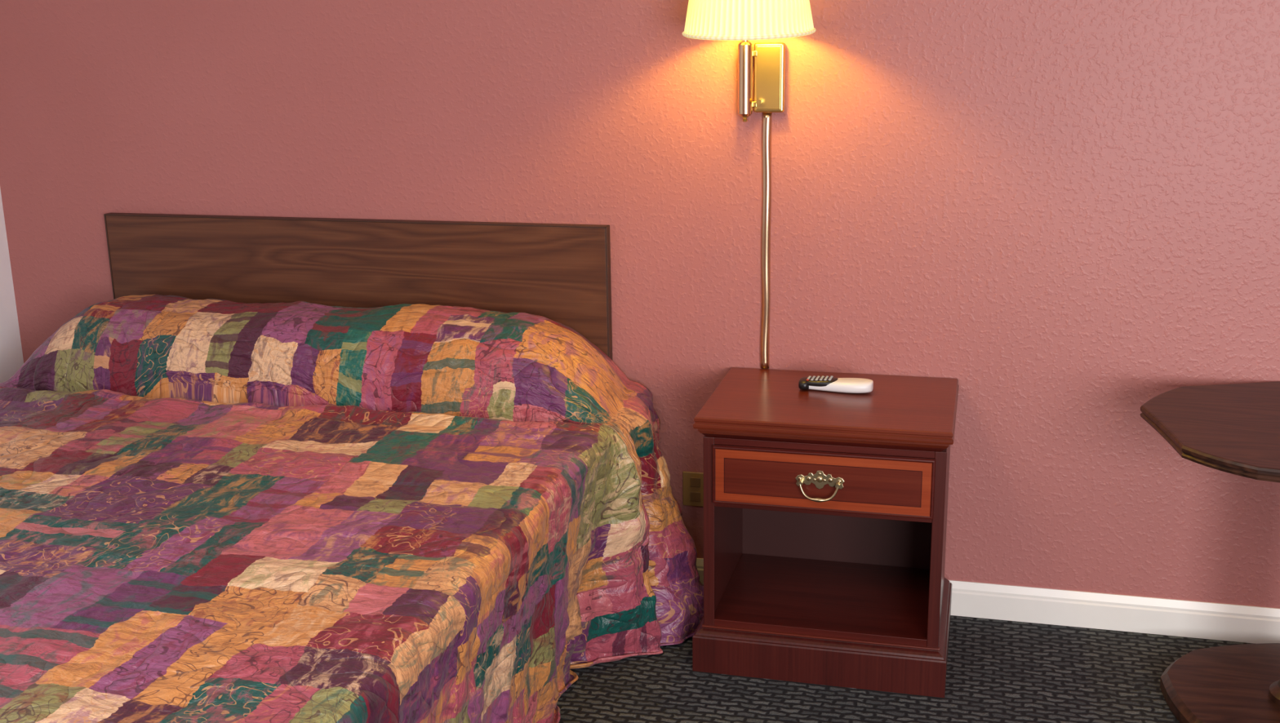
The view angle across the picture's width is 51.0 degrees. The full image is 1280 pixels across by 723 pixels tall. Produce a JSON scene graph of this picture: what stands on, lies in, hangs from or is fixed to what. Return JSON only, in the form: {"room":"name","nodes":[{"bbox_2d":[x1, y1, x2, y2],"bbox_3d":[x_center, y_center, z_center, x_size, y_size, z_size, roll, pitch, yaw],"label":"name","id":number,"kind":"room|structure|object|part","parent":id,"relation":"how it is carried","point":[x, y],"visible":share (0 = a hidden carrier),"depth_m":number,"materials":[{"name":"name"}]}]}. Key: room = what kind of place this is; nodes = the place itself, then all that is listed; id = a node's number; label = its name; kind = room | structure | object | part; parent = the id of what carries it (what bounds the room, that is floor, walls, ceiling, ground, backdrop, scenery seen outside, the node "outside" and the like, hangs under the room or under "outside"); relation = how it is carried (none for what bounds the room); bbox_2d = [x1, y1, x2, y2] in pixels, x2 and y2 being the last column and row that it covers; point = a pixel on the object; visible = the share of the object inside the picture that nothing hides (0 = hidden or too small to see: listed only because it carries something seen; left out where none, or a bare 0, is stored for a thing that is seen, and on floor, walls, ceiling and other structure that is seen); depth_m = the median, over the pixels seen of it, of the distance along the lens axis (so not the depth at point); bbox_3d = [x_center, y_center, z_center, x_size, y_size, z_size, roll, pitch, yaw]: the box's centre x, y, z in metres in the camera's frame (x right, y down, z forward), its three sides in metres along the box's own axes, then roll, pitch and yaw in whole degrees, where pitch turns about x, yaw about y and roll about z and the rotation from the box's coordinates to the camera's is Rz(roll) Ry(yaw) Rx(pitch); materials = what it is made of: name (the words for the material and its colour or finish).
{"room":"hotel room","nodes":[
{"label":"hotel room","id":0,"kind":"room"},
{"bbox_2d":[0,188,23,383],"bbox_3d":[-2.637,-0.142,1.961,0.100,2.650,4.700,3,15,14],"label":"wall","id":1,"kind":"structure","parent":0,"point":[11,360],"depth_m":4.25,"materials":[{"name":"white paint"}]},
{"bbox_2d":[0,0,1279,608],"bbox_3d":[1.023,-0.580,3.436,6.426,2.650,0.100,3,15,14],"label":"wall","id":2,"kind":"structure","parent":0,"point":[1066,213],"depth_m":3.60,"materials":[{"name":"pink paint"}]},
{"bbox_2d":[103,213,612,359],"bbox_3d":[-0.855,-0.089,3.993,1.594,0.674,0.032,3,15,14],"label":"headboard","id":3,"kind":"object","parent":2,"relation":"attached to","point":[559,273],"visible":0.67,"depth_m":3.90,"materials":[{"name":"brown wood"}]},
{"bbox_2d":[682,471,703,506],"bbox_3d":[0.160,0.368,3.858,0.076,0.104,0.007,3,15,14],"label":"wall outlet","id":4,"kind":"object","parent":2,"relation":"attached to","point":[692,482],"visible":0.87,"depth_m":3.86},
{"bbox_2d":[690,477,700,487],"bbox_3d":[0.159,0.347,3.850,0.030,0.028,0.002,3,15,14],"label":"receptacle","id":5,"kind":"object","parent":4,"relation":"attached to","point":[695,482],"depth_m":3.85,"materials":[{"name":"brown plastic"}]},
{"bbox_2d":[690,492,700,502],"bbox_3d":[0.160,0.390,3.861,0.030,0.028,0.002,3,15,14],"label":"receptacle","id":6,"kind":"object","parent":4,"relation":"attached to","point":[695,496],"depth_m":3.86,"materials":[{"name":"brown plastic"}]},
{"bbox_2d":[682,0,816,368],"bbox_3d":[0.277,-0.485,3.417,0.330,1.125,0.353,3,15,14],"label":"wall lamp","id":7,"kind":"object","parent":2,"relation":"attached to","point":[744,20],"visible":1,"depth_m":3.47,"materials":[{"name":"gold metal"}]},
{"bbox_3d":[0.268,-0.913,3.295,0.320,0.233,0.320,3,15,14],"label":"lamp shade","id":8,"kind":"part","parent":7,"relation":"part of","materials":[{"name":"white fabric"}]},
{"bbox_3d":[0.269,-0.817,3.319,0.330,0.033,0.329,3,15,14],"label":"shade trim","id":9,"kind":"part","parent":7,"relation":"part of","materials":[{"name":"white fabric"}]},
{"bbox_3d":[0.312,-0.679,3.501,0.014,0.014,0.021,3,15,14],"label":"switch knob","id":10,"kind":"part","parent":7,"relation":"part of","materials":[{"name":"gold metal"}]},
{"bbox_3d":[0.340,-0.320,3.625,0.026,0.700,0.014,3,15,14],"label":"cord","id":11,"kind":"part","parent":7,"relation":"part of","materials":[{"name":"brown metal"}]},
{"bbox_3d":[0.339,-0.743,3.505,0.080,0.178,0.030,3,15,14],"label":"mount plate","id":12,"kind":"part","parent":7,"relation":"part of","materials":[{"name":"gold metal"}]},
{"bbox_2d":[696,558,1279,644],"bbox_3d":[1.027,0.668,3.703,6.226,0.100,0.014,3,15,14],"label":"baseboard","id":13,"kind":"structure","parent":2,"relation":"attached to","point":[1114,612],"depth_m":3.63,"materials":[{"name":"white wood"}]},
{"bbox_2d":[556,615,1253,722],"bbox_3d":[0.446,1.343,1.534,6.426,0.100,4.900,3,15,14],"label":"floor","id":14,"kind":"structure","parent":0,"point":[998,671],"depth_m":3.35,"materials":[{"name":"grey carpet"}]},
{"bbox_2d":[0,294,703,722],"bbox_3d":[-1.073,0.504,2.944,2.111,0.860,2.330,3,15,14],"label":"bed","id":15,"kind":"object","parent":14,"relation":"on","point":[212,510],"visible":0.99,"depth_m":3.02,"materials":[{"name":"multicoloured fabric"}]},
{"bbox_2d":[692,367,959,697],"bbox_3d":[0.496,0.425,3.509,0.634,0.684,0.506,3,15,14],"label":"nightstand","id":16,"kind":"object","parent":14,"relation":"on","point":[825,512],"visible":0.99,"depth_m":3.37,"materials":[{"name":"brown wood"}]},
{"bbox_3d":[0.390,0.294,3.251,0.011,0.011,0.019,3,15,14],"label":"pull post","id":17,"kind":"part","parent":16,"relation":"part of","materials":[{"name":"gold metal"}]},
{"bbox_2d":[714,554,929,646],"bbox_3d":[0.503,0.627,3.570,0.546,0.018,0.440,3,15,14],"label":"shelf","id":18,"kind":"object","parent":16,"relation":"attached to","point":[823,600],"depth_m":3.52,"materials":[{"name":"brown wood"}]},
{"bbox_3d":[0.498,0.316,3.489,0.546,0.011,0.440,3,15,14],"label":"rail","id":19,"kind":"part","parent":16,"relation":"part of","materials":[{"name":"brown wood"}]},
{"bbox_3d":[0.439,0.293,3.250,0.475,0.088,0.001,3,15,14],"label":"drawer panel","id":20,"kind":"part","parent":16,"relation":"part of","materials":[{"name":"brown wood"}]},
{"bbox_3d":[0.492,0.131,3.441,0.620,0.043,0.487,3,15,14],"label":"moulding","id":21,"kind":"part","parent":16,"relation":"part of","materials":[{"name":"brown wood"}]},
{"bbox_3d":[0.443,0.206,3.248,0.532,0.017,0.019,3,15,14],"label":"rail","id":22,"kind":"part","parent":16,"relation":"part of","materials":[{"name":"brown wood"}]},
{"bbox_3d":[0.440,0.292,3.254,0.538,0.151,0.012,3,15,14],"label":"drawer","id":23,"kind":"part","parent":16,"relation":"part of","materials":[{"name":"brown wood"}]},
{"bbox_2d":[798,375,873,393],"bbox_3d":[0.510,0.059,3.485,0.191,0.034,0.068,4,15,18],"label":"remote control","id":24,"kind":"object","parent":16,"relation":"on","point":[849,385],"visible":1,"depth_m":3.46,"materials":[{"name":"white plastic"}]},
{"bbox_3d":[0.556,0.345,3.723,0.546,0.528,0.008,3,15,14],"label":"panel","id":25,"kind":"part","parent":16,"relation":"part of","materials":[{"name":"brown wood"}]},
{"bbox_3d":[0.477,0.298,3.229,0.011,0.011,0.019,3,15,14],"label":"pull post","id":26,"kind":"part","parent":16,"relation":"part of","materials":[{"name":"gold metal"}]},
{"bbox_2d":[1140,381,1279,722],"bbox_3d":[1.576,0.494,3.110,0.821,0.720,0.803,3,15,14],"label":"pedestal table","id":27,"kind":"object","parent":14,"relation":"on","point":[1234,428],"visible":1,"depth_m":3.17,"materials":[{"name":"brown wood"}]}
]}

